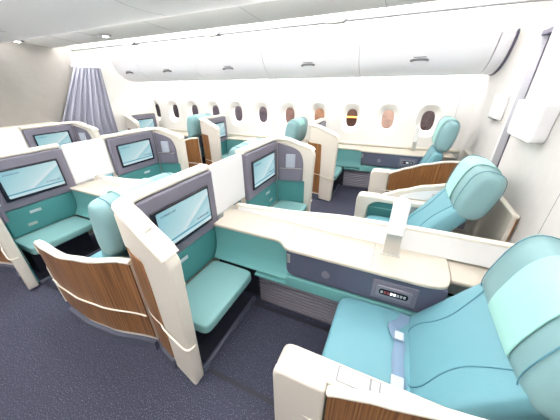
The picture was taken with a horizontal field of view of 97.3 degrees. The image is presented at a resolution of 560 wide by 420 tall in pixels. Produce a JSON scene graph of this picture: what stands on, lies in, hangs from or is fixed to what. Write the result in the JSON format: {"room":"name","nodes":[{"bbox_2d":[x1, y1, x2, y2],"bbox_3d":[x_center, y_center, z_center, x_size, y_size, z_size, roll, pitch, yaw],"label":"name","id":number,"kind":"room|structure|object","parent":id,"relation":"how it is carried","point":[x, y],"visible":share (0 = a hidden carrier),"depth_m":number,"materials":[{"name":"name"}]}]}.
{"room":"aircraft cabin","nodes":[
{"label":"aircraft cabin","id":0,"kind":"room"},
{"bbox_2d":[0,31,159,131],"bbox_3d":[-4.605,-1.347,3.860,0.060,2.600,6.400,11,29,22],"label":"wall","id":1,"kind":"structure","parent":0,"point":[35,80],"depth_m":4.45,"materials":[{"name":"white plastic"}]},
{"bbox_2d":[70,64,104,67],"bbox_3d":[-3.769,-2.831,4.852,0.040,0.050,0.620,11,29,22],"label":"rail","id":2,"kind":"object","parent":1,"relation":"attached to","point":[72,65],"visible":1,"depth_m":4.82,"materials":[{"name":"white metal"}]},
{"bbox_2d":[62,67,117,134],"bbox_3d":[-3.886,-1.739,5.080,0.166,2.092,1.104,11,29,22],"label":"curtain","id":3,"kind":"object","parent":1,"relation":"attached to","point":[87,102],"visible":0.52,"depth_m":4.96,"materials":[{"name":"grey fabric"}]},
{"bbox_2d":[0,0,274,42],"bbox_3d":[-1.983,-1.812,2.265,5.748,0.185,0.960,11,29,22],"label":"ceiling","id":4,"kind":"structure","parent":0,"point":[28,17],"depth_m":1.99,"materials":[{"name":"white plastic"}]},
{"bbox_2d":[0,184,367,419],"bbox_3d":[-1.452,0.453,3.165,7.060,0.050,6.600,11,29,22],"label":"floor","id":5,"kind":"structure","parent":0,"point":[53,366],"depth_m":1.78,"materials":[{"name":"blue carpet"}]},
{"bbox_2d":[0,246,16,273],"bbox_3d":[-3.347,0.240,2.661,1.068,0.834,0.135,10,29,20],"label":"shell","id":6,"kind":"object","parent":5,"relation":"on","point":[6,265],"visible":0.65,"depth_m":2.67,"materials":[{"name":"beige"}]},
{"bbox_2d":[0,122,56,130],"bbox_3d":[-4.483,-0.711,4.114,0.215,1.235,1.740,11,29,22],"label":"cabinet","id":7,"kind":"object","parent":5,"relation":"on","point":[17,126],"visible":0.16,"depth_m":4.05,"materials":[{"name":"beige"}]},
{"bbox_2d":[18,121,99,147],"bbox_3d":[-3.810,-0.942,4.547,0.564,1.235,0.923,11,29,22],"label":"wall","id":8,"kind":"structure","parent":5,"relation":"on","point":[60,133],"depth_m":4.39,"materials":[{"name":"beige plastic"}]},
{"bbox_2d":[0,129,28,152],"bbox_3d":[-4.299,-1.003,3.880,0.025,0.467,0.490,11,29,22],"label":"panel","id":9,"kind":"object","parent":8,"relation":"attached to","point":[12,139],"visible":0.72,"depth_m":3.91,"materials":[{"name":"white plastic"}]},
{"bbox_2d":[32,130,72,145],"bbox_3d":[-3.992,-1.214,4.375,0.014,0.316,0.540,11,29,22],"label":"monitor","id":10,"kind":"object","parent":8,"relation":"on","point":[60,137],"depth_m":4.32,"materials":[{"name":"black"}]},
{"bbox_2d":[78,133,86,140],"bbox_3d":[-3.689,-1.358,4.613,0.120,0.168,0.025,5,28,11],"label":"pouch","id":11,"kind":"object","parent":8,"relation":"on","point":[82,135],"visible":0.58,"depth_m":4.59,"materials":[{"name":"fabric"}]},
{"bbox_2d":[0,127,188,289],"bbox_3d":[-2.199,-0.265,3.178,0.561,1.235,2.347,11,29,22],"label":"wall","id":12,"kind":"structure","parent":5,"relation":"on","point":[37,201],"depth_m":2.72,"materials":[{"name":"beige"}]},
{"bbox_2d":[0,158,67,202],"bbox_3d":[-2.595,-0.322,2.592,0.014,0.316,0.540,11,29,22],"label":"monitor","id":13,"kind":"object","parent":12,"relation":"on","point":[23,181],"depth_m":2.57,"materials":[{"name":"black"}]},
{"bbox_2d":[45,283,59,291],"bbox_3d":[-2.150,0.807,2.433,0.550,0.003,0.030,11,29,22],"label":"trim","id":14,"kind":"structure","parent":12,"relation":"attached to","point":[47,284],"depth_m":2.49,"materials":[{"name":"grey"}]},
{"bbox_2d":[60,138,113,183],"bbox_3d":[-2.390,-0.626,3.090,0.025,0.467,0.490,11,29,22],"label":"panel","id":15,"kind":"object","parent":12,"relation":"attached to","point":[87,159],"visible":0.93,"depth_m":3.06,"materials":[{"name":"white plastic"}]},
{"bbox_2d":[116,138,154,167],"bbox_3d":[-2.083,-0.837,3.584,0.014,0.316,0.540,11,29,22],"label":"monitor","id":16,"kind":"object","parent":12,"relation":"on","point":[131,153],"depth_m":3.55,"materials":[{"name":"black"}]},
{"bbox_2d":[161,141,169,151],"bbox_3d":[-1.780,-0.981,3.823,0.120,0.168,0.025,5,28,11],"label":"pouch","id":17,"kind":"object","parent":12,"relation":"on","point":[164,144],"visible":1,"depth_m":3.81,"materials":[{"name":"fabric"}]},
{"bbox_2d":[34,239,159,349],"bbox_3d":[-1.438,0.617,1.871,1.068,0.834,0.135,10,29,20],"label":"shell","id":18,"kind":"object","parent":5,"relation":"on","point":[105,294],"visible":0.98,"depth_m":1.78,"materials":[{"name":"beige wood"}]},
{"bbox_2d":[104,128,140,176],"bbox_3d":[-2.549,-0.695,4.041,0.826,1.204,0.650,11,29,22],"label":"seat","id":19,"kind":"object","parent":5,"relation":"on","point":[110,174],"visible":0.02,"depth_m":3.77,"materials":[{"name":"white plastic"}]},
{"bbox_2d":[88,172,173,257],"bbox_3d":[-1.248,0.293,2.072,0.826,1.204,0.650,11,29,22],"label":"seat","id":20,"kind":"object","parent":5,"relation":"on","point":[101,215],"visible":0.19,"depth_m":1.54,"materials":[{"name":"teal leather"}]},
{"bbox_2d":[90,251,102,257],"bbox_3d":[-1.385,0.432,2.215,0.490,0.144,0.600,11,29,22],"label":"seat cushion","id":21,"kind":"object","parent":20,"relation":"on","point":[99,254],"depth_m":2.14,"materials":[{"name":"teal leather"}]},
{"bbox_2d":[124,111,157,129],"bbox_3d":[-3.173,-1.691,5.995,0.564,1.235,0.923,11,29,22],"label":"wall","id":22,"kind":"structure","parent":5,"relation":"on","point":[142,119],"depth_m":5.86,"materials":[{"name":"beige plastic"}]},
{"bbox_2d":[70,180,222,261],"bbox_3d":[-1.580,0.186,2.804,1.875,0.736,0.406,11,29,22],"label":"console","id":23,"kind":"object","parent":5,"relation":"on","point":[84,193],"visible":0.07,"depth_m":2.91,"materials":[{"name":"beige plastic"}]},
{"bbox_2d":[95,175,222,219],"bbox_3d":[-1.466,-0.144,2.862,1.871,0.489,0.207,11,29,22],"label":"divider","id":24,"kind":"object","parent":23,"relation":"on","point":[120,181],"visible":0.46,"depth_m":2.97,"materials":[{"name":"white plastic"}]},
{"bbox_2d":[174,131,187,138],"bbox_3d":[-2.255,-1.539,6.198,1.875,0.736,0.406,11,29,22],"label":"console","id":25,"kind":"object","parent":5,"relation":"on","point":[185,134],"visible":0.02,"depth_m":6.07,"materials":[{"name":"beige plastic"}]},
{"bbox_2d":[184,137,202,167],"bbox_3d":[-2.104,-1.135,5.261,1.078,0.886,0.168,11,29,22],"label":"shell","id":26,"kind":"object","parent":5,"relation":"on","point":[193,150],"visible":0.24,"depth_m":5.01,"materials":[{"name":"beige wood"}]},
{"bbox_2d":[187,113,211,163],"bbox_3d":[-1.924,-1.459,5.453,0.826,1.264,0.650,11,29,22],"label":"seat","id":27,"kind":"object","parent":5,"relation":"on","point":[193,122],"visible":0.29,"depth_m":4.96,"materials":[{"name":"teal leather"}]},
{"bbox_2d":[111,136,315,384],"bbox_3d":[-0.290,0.111,2.388,0.561,1.235,2.347,11,29,22],"label":"wall","id":28,"kind":"structure","parent":5,"relation":"on","point":[195,303],"depth_m":1.80,"materials":[{"name":"beige plastic"}]},
{"bbox_2d":[140,225,151,233],"bbox_3d":[-0.663,0.094,1.220,0.050,0.018,0.051,11,29,22],"label":"switch plate","id":29,"kind":"object","parent":28,"relation":"attached to","point":[144,229],"depth_m":1.21,"materials":[{"name":"white plastic"}]},
{"bbox_2d":[149,185,212,245],"bbox_3d":[-0.686,0.055,1.802,0.014,0.316,0.540,11,29,22],"label":"monitor","id":30,"kind":"object","parent":28,"relation":"on","point":[181,217],"depth_m":1.78,"materials":[{"name":"black"}]},
{"bbox_2d":[208,153,244,215],"bbox_3d":[-0.481,-0.249,2.300,0.025,0.467,0.490,11,29,22],"label":"panel","id":31,"kind":"object","parent":28,"relation":"attached to","point":[227,173],"visible":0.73,"depth_m":2.27,"materials":[{"name":"white plastic"}]},
{"bbox_2d":[251,150,275,190],"bbox_3d":[-0.174,-0.460,2.794,0.014,0.316,0.540,11,29,22],"label":"monitor","id":32,"kind":"object","parent":28,"relation":"on","point":[263,169],"depth_m":2.74,"materials":[{"name":"black"}]},
{"bbox_2d":[286,154,294,167],"bbox_3d":[0.129,-0.604,3.033,0.120,0.168,0.025,5,28,11],"label":"pouch","id":33,"kind":"object","parent":28,"relation":"on","point":[290,158],"visible":1,"depth_m":3.02,"materials":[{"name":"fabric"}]},
{"bbox_2d":[254,302,329,332],"bbox_3d":[0.250,0.955,2.076,1.065,0.003,0.040,11,29,22],"label":"trim","id":34,"kind":"structure","parent":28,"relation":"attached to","point":[258,304],"depth_m":2.13,"materials":[{"name":"grey"}]},
{"bbox_2d":[199,114,228,164],"bbox_3d":[-1.219,-1.305,5.186,0.564,1.235,0.923,11,29,22],"label":"wall","id":35,"kind":"structure","parent":5,"relation":"on","point":[213,128],"depth_m":4.83,"materials":[{"name":"beige plastic"}]},
{"bbox_2d":[223,205,234,215],"bbox_3d":[-1.379,0.089,3.236,1.870,0.510,0.350,11,29,22],"label":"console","id":36,"kind":"object","parent":5,"relation":"on","point":[232,207],"visible":0.02,"depth_m":2.82,"materials":[{"name":"beige plastic"}]},
{"bbox_2d":[208,367,273,405],"bbox_3d":[-0.021,1.227,1.552,1.065,0.003,0.030,11,29,22],"label":"trim","id":37,"kind":"structure","parent":5,"relation":"on","point":[260,396],"depth_m":1.65,"materials":[{"name":"grey metal"}]},
{"bbox_2d":[228,138,261,204],"bbox_3d":[-0.640,-0.318,3.251,0.826,1.204,0.650,11,29,22],"label":"seat","id":38,"kind":"object","parent":5,"relation":"on","point":[232,150],"visible":0.07,"depth_m":2.76,"materials":[{"name":"white plastic"}]},
{"bbox_2d":[226,136,307,153],"bbox_3d":[-0.300,-1.153,5.389,1.875,0.736,0.406,11,29,22],"label":"console","id":39,"kind":"object","parent":5,"relation":"on","point":[232,141],"visible":0.09,"depth_m":5.48,"materials":[{"name":"beige plastic"}]},
{"bbox_2d":[285,117,307,140],"bbox_3d":[0.031,-1.073,4.644,0.826,1.264,0.650,11,29,22],"label":"seat","id":40,"kind":"object","parent":5,"relation":"on","point":[296,128],"visible":0.26,"depth_m":4.12,"materials":[{"name":"teal leather"}]},
{"bbox_2d":[308,118,341,200],"bbox_3d":[0.808,-0.905,4.347,0.564,1.235,0.923,11,29,22],"label":"wall","id":41,"kind":"structure","parent":5,"relation":"on","point":[325,141],"depth_m":3.97,"materials":[{"name":"beige plastic"}]},
{"bbox_2d":[213,209,488,324],"bbox_3d":[0.438,0.585,1.969,2.115,0.736,0.406,11,29,22],"label":"console","id":42,"kind":"object","parent":5,"relation":"on","point":[307,271],"visible":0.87,"depth_m":1.80,"materials":[{"name":"beige plastic"}]},
{"bbox_2d":[259,277,338,324],"bbox_3d":[0.596,0.828,1.901,1.690,0.360,0.048,11,29,22],"label":"vent grille","id":43,"kind":"object","parent":42,"relation":"attached to","point":[319,308],"depth_m":2.08,"materials":[{"name":"silver metal"}]},
{"bbox_2d":[235,203,514,294],"bbox_3d":[0.580,0.258,2.015,2.171,0.491,0.210,11,29,22],"label":"divider","id":44,"kind":"object","parent":42,"relation":"on","point":[484,252],"visible":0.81,"depth_m":1.75,"materials":[{"name":"white plastic"}]},
{"bbox_2d":[380,197,410,257],"bbox_3d":[0.755,0.113,1.599,0.124,0.430,0.074,11,29,22],"label":"reading lamp","id":45,"kind":"object","parent":42,"relation":"on","point":[401,207],"visible":1,"depth_m":1.56,"materials":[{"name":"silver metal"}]},
{"bbox_2d":[447,259,488,287],"bbox_3d":[1.259,0.414,1.541,0.362,0.028,0.270,11,29,22],"label":"shelf","id":46,"kind":"object","parent":42,"relation":"attached to","point":[463,274],"depth_m":1.54,"materials":[{"name":"beige plastic"}]},
{"bbox_2d":[273,344,487,419],"bbox_3d":[0.673,0.861,1.264,1.252,0.900,0.720,11,29,22],"label":"armrest","id":47,"kind":"object","parent":5,"relation":"on","point":[307,385],"visible":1,"depth_m":1.08,"materials":[{"name":"beige plastic"}]},
{"bbox_2d":[333,144,454,188],"bbox_3d":[1.836,-0.731,4.505,2.115,0.736,0.406,11,29,22],"label":"console","id":48,"kind":"object","parent":5,"relation":"on","point":[357,162],"visible":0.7,"depth_m":4.43,"materials":[{"name":"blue plastic"}]},
{"bbox_2d":[343,169,370,188],"bbox_3d":[1.994,-0.488,4.437,1.690,0.360,0.048,11,29,22],"label":"vent grille","id":49,"kind":"object","parent":48,"relation":"attached to","point":[351,178],"depth_m":4.66,"materials":[{"name":"silver metal"}]},
{"bbox_2d":[410,127,419,150],"bbox_3d":[2.285,-1.190,4.154,0.077,0.387,0.067,11,29,22],"label":"reading lamp","id":50,"kind":"object","parent":48,"relation":"on","point":[417,131],"visible":1,"depth_m":4.13,"materials":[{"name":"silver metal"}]},
{"bbox_2d":[443,153,454,158],"bbox_3d":[2.657,-0.902,4.077,0.362,0.028,0.270,11,29,22],"label":"shelf","id":51,"kind":"object","parent":48,"relation":"attached to","point":[445,155],"depth_m":3.97,"materials":[{"name":"beige plastic"}]},
{"bbox_2d":[368,149,471,193],"bbox_3d":[2.071,-0.455,3.800,1.252,0.900,0.720,11,29,22],"label":"shell","id":52,"kind":"object","parent":5,"relation":"on","point":[381,181],"visible":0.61,"depth_m":3.49,"materials":[{"name":"beige wood"}]},
{"bbox_2d":[389,116,459,169],"bbox_3d":[2.057,-0.713,3.785,0.826,1.354,0.650,11,29,22],"label":"seat","id":53,"kind":"object","parent":5,"relation":"on","point":[447,129],"visible":0.42,"depth_m":3.28,"materials":[{"name":"teal leather"}]},
{"bbox_2d":[366,155,507,231],"bbox_3d":[1.343,0.073,2.430,0.990,1.205,0.650,11,29,22],"label":"seat","id":54,"kind":"object","parent":5,"relation":"on","point":[476,184],"visible":0.53,"depth_m":2.01,"materials":[{"name":"teal leather"}]},
{"bbox_2d":[366,215,389,221],"bbox_3d":[1.142,0.251,2.652,0.490,0.144,0.530,11,29,22],"label":"seat cushion","id":55,"kind":"object","parent":54,"relation":"on","point":[374,217],"depth_m":2.81,"materials":[{"name":"teal leather"}]},
{"bbox_2d":[354,183,519,241],"bbox_3d":[1.388,0.181,2.574,1.252,0.900,0.720,11,29,22],"label":"shell","id":56,"kind":"object","parent":5,"relation":"on","point":[498,224],"visible":0.41,"depth_m":2.62,"materials":[{"name":"beige plastic"}]},
{"bbox_2d":[322,234,559,419],"bbox_3d":[0.735,0.684,1.251,0.990,1.205,0.650,11,29,22],"label":"seat","id":57,"kind":"object","parent":5,"relation":"on","point":[490,350],"visible":0.77,"depth_m":1.04,"materials":[{"name":"teal leather"}]},
{"bbox_2d":[322,298,409,391],"bbox_3d":[0.524,0.809,1.425,0.490,0.144,0.600,11,29,22],"label":"seat cushion","id":58,"kind":"object","parent":57,"relation":"on","point":[359,338],"depth_m":1.40,"materials":[{"name":"teal leather"}]},
{"bbox_3d":[-3.288,-0.288,4.026,1.870,0.510,0.350,11,29,22],"label":"console","id":59,"kind":"object","parent":5,"relation":"on","visible":0},
{"bbox_2d":[76,179,94,185],"bbox_3d":[-3.374,-0.521,3.653,1.871,0.489,0.207,11,29,22],"label":"divider","id":60,"kind":"object","parent":59,"relation":"attached to","point":[91,179],"visible":0.02,"depth_m":3.32,"materials":[{"name":"white plastic"}]},
{"bbox_2d":[21,0,444,47],"bbox_3d":[-1.105,-2.143,2.768,6.860,0.075,0.840,11,29,22],"label":"ceiling","id":61,"kind":"structure","parent":0,"point":[276,10],"depth_m":2.69,"materials":[{"name":"white plastic"}]},
{"bbox_2d":[98,34,111,36],"bbox_3d":[-2.440,-2.430,3.445,0.170,0.019,0.170,11,29,22],"label":"recessed light","id":62,"kind":"object","parent":61,"relation":"in","point":[100,35],"visible":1,"depth_m":3.40,"materials":[{"name":"grey"}]},
{"bbox_2d":[73,0,446,45],"bbox_3d":[-0.842,-2.378,3.183,6.740,0.010,0.225,11,29,22],"label":"recessed light","id":63,"kind":"object","parent":61,"relation":"in","point":[445,0],"visible":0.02,"depth_m":2.86,"materials":[{"name":"white"}]},
{"bbox_2d":[74,0,520,58],"bbox_3d":[-0.588,-2.635,3.782,6.860,0.295,1.020,11,29,22],"label":"ceiling","id":64,"kind":"structure","parent":0,"point":[495,17],"depth_m":3.49,"materials":[{"name":"white plastic"}]},
{"bbox_2d":[149,75,484,160],"bbox_3d":[-0.291,-1.819,5.347,7.205,1.980,0.210,11,29,22],"label":"wall","id":65,"kind":"structure","parent":0,"point":[409,98],"depth_m":4.60,"materials":[{"name":"white plastic"}]},
{"bbox_2d":[110,58,157,81],"bbox_3d":[-3.017,-3.068,5.466,0.732,0.415,0.924,11,29,22],"label":"bin","id":66,"kind":"object","parent":65,"relation":"attached to","point":[128,69],"visible":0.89,"depth_m":5.15,"materials":[{"name":"white plastic"}]},
{"bbox_2d":[135,54,210,81],"bbox_3d":[-2.036,-2.874,5.060,1.412,0.415,0.924,11,29,22],"label":"bin","id":67,"kind":"object","parent":65,"relation":"attached to","point":[174,68],"visible":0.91,"depth_m":4.75,"materials":[{"name":"white plastic"}]},
{"bbox_2d":[190,49,273,80],"bbox_3d":[-0.745,-2.620,4.525,1.412,0.415,0.924,11,29,22],"label":"bin","id":68,"kind":"object","parent":65,"relation":"attached to","point":[240,64],"visible":0.89,"depth_m":4.21,"materials":[{"name":"white plastic"}]},
{"bbox_2d":[272,80,274,128],"bbox_3d":[-0.130,-2.085,5.092,0.012,1.081,0.063,11,29,22],"label":"trim","id":69,"kind":"structure","parent":65,"relation":"attached to","point":[272,80],"depth_m":5.15,"materials":[{"name":"white plastic"}]},
{"bbox_2d":[261,41,360,78],"bbox_3d":[0.573,-2.360,3.980,1.472,0.415,0.924,11,29,22],"label":"bin","id":70,"kind":"object","parent":65,"relation":"attached to","point":[332,60],"visible":0.89,"depth_m":3.66,"materials":[{"name":"white plastic"}]},
{"bbox_2d":[165,128,459,152],"bbox_3d":[-0.137,-1.585,5.372,6.860,0.042,0.033,11,29,22],"label":"trim","id":71,"kind":"structure","parent":65,"relation":"attached to","point":[237,134],"depth_m":4.66,"materials":[{"name":"white plastic"}]},
{"bbox_2d":[359,31,501,76],"bbox_3d":[1.927,-2.092,3.419,1.492,0.415,0.924,11,29,22],"label":"bin","id":72,"kind":"object","parent":65,"relation":"attached to","point":[464,53],"visible":1,"depth_m":3.10,"materials":[{"name":"white plastic"}]},
{"bbox_2d":[144,75,482,82],"bbox_3d":[-0.212,-2.506,4.751,6.760,0.008,0.070,11,29,22],"label":"light","id":73,"kind":"object","parent":72,"relation":"attached to","point":[464,75],"visible":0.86,"depth_m":4.24,"materials":[{"name":"white plastic"}]},
{"bbox_2d":[116,29,513,59],"bbox_3d":[-0.418,-2.646,4.079,6.740,0.020,0.150,11,29,22],"label":"light","id":74,"kind":"object","parent":72,"relation":"on","point":[506,29],"visible":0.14,"depth_m":3.42,"materials":[{"name":"white"}]},
{"bbox_2d":[454,76,467,117],"bbox_3d":[2.777,-1.511,3.889,0.012,1.081,0.063,11,29,22],"label":"trim","id":75,"kind":"structure","parent":65,"relation":"attached to","point":[467,76],"depth_m":3.80,"materials":[{"name":"white plastic"}]},
{"bbox_2d":[456,0,559,242],"bbox_3d":[1.651,-0.111,1.271,0.075,2.600,6.400,11,29,22],"label":"wall","id":76,"kind":"structure","parent":0,"point":[531,171],"depth_m":2.02,"materials":[{"name":"plastic"}]},
{"bbox_2d":[122,41,138,45],"bbox_3d":[-2.421,-2.714,4.019,0.301,0.043,0.120,11,29,22],"label":"clip","id":77,"kind":"object","parent":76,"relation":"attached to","point":[130,43],"visible":0.81,"depth_m":3.98,"materials":[{"name":"grey plastic"}]},
{"bbox_2d":[202,31,221,37],"bbox_3d":[-0.921,-2.418,3.398,0.301,0.043,0.120,11,29,22],"label":"clip","id":78,"kind":"object","parent":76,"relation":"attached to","point":[215,33],"visible":0.83,"depth_m":3.36,"materials":[{"name":"grey plastic"}]},
{"bbox_2d":[69,0,549,50],"bbox_3d":[-0.812,-2.402,3.350,6.860,0.040,0.080,11,29,22],"label":"trim","id":79,"kind":"structure","parent":76,"relation":"attached to","point":[487,3],"depth_m":2.65,"materials":[{"name":"grey plastic"}]},
{"bbox_2d":[321,16,348,24],"bbox_3d":[0.624,-2.113,2.758,0.301,0.043,0.120,11,29,22],"label":"clip","id":80,"kind":"object","parent":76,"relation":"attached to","point":[338,20],"visible":0.82,"depth_m":2.72,"materials":[{"name":"grey plastic"}]},
{"bbox_2d":[478,29,516,74],"bbox_3d":[2.671,-1.945,3.111,0.127,0.415,0.924,11,29,22],"label":"cabinet filler","id":81,"kind":"object","parent":76,"relation":"attached to","point":[506,39],"visible":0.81,"depth_m":2.79,"materials":[{"name":"white plastic"}]},
{"bbox_2d":[489,28,519,75],"bbox_3d":[2.736,-1.929,3.078,0.018,0.435,0.937,11,29,22],"label":"seal","id":82,"kind":"object","parent":81,"relation":"attached to","point":[518,29],"visible":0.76,"depth_m":2.76,"materials":[{"name":"grey rubber"}]},
{"bbox_2d":[488,94,509,120],"bbox_3d":[2.438,-1.150,2.754,0.039,0.260,0.400,11,29,22],"label":"wall light","id":83,"kind":"object","parent":76,"relation":"attached to","point":[500,101],"visible":1,"depth_m":2.68,"materials":[{"name":"white plastic"}]},
{"bbox_2d":[497,135,509,166],"bbox_3d":[2.408,-0.733,2.466,0.020,2.600,0.600,11,29,22],"label":"trim","id":84,"kind":"structure","parent":76,"relation":"attached to","point":[509,135],"depth_m":2.77,"materials":[{"name":"grey plastic"}]},
{"bbox_2d":[490,25,554,167],"bbox_3d":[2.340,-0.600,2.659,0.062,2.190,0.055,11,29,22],"label":"trim","id":85,"kind":"structure","parent":76,"relation":"attached to","point":[540,42],"depth_m":2.35,"materials":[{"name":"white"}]},
{"bbox_2d":[507,99,559,143],"bbox_3d":[1.940,-0.695,1.910,0.086,0.270,0.520,11,29,22],"label":"box","id":86,"kind":"object","parent":76,"relation":"attached to","point":[532,121],"visible":1,"depth_m":1.78,"materials":[{"name":"white plastic"}]},
{"bbox_2d":[524,35,549,98],"bbox_3d":[2.359,-1.346,2.173,0.030,1.240,0.600,11,29,22],"label":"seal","id":87,"kind":"structure","parent":76,"relation":"in","point":[549,35],"depth_m":2.27,"materials":[{"name":"grey rubber"}]},
{"bbox_2d":[541,26,553,35],"bbox_3d":[2.258,-1.484,2.031,0.056,0.038,0.286,11,29,22],"label":"trim","id":88,"kind":"structure","parent":76,"relation":"attached to","point":[548,31],"depth_m":2.07,"materials":[{"name":"grey plastic"}]},
{"label":"outside","id":89,"kind":"structure","parent":0,"visible":0},
{"bbox_2d":[155,104,434,130],"bbox_3d":[0.012,-2.566,6.779,12.000,4.000,0.100,11,29,22],"label":"windows","id":90,"kind":"structure","parent":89,"point":[427,120],"depth_m":6.22,"materials":[{"name":"glass"}]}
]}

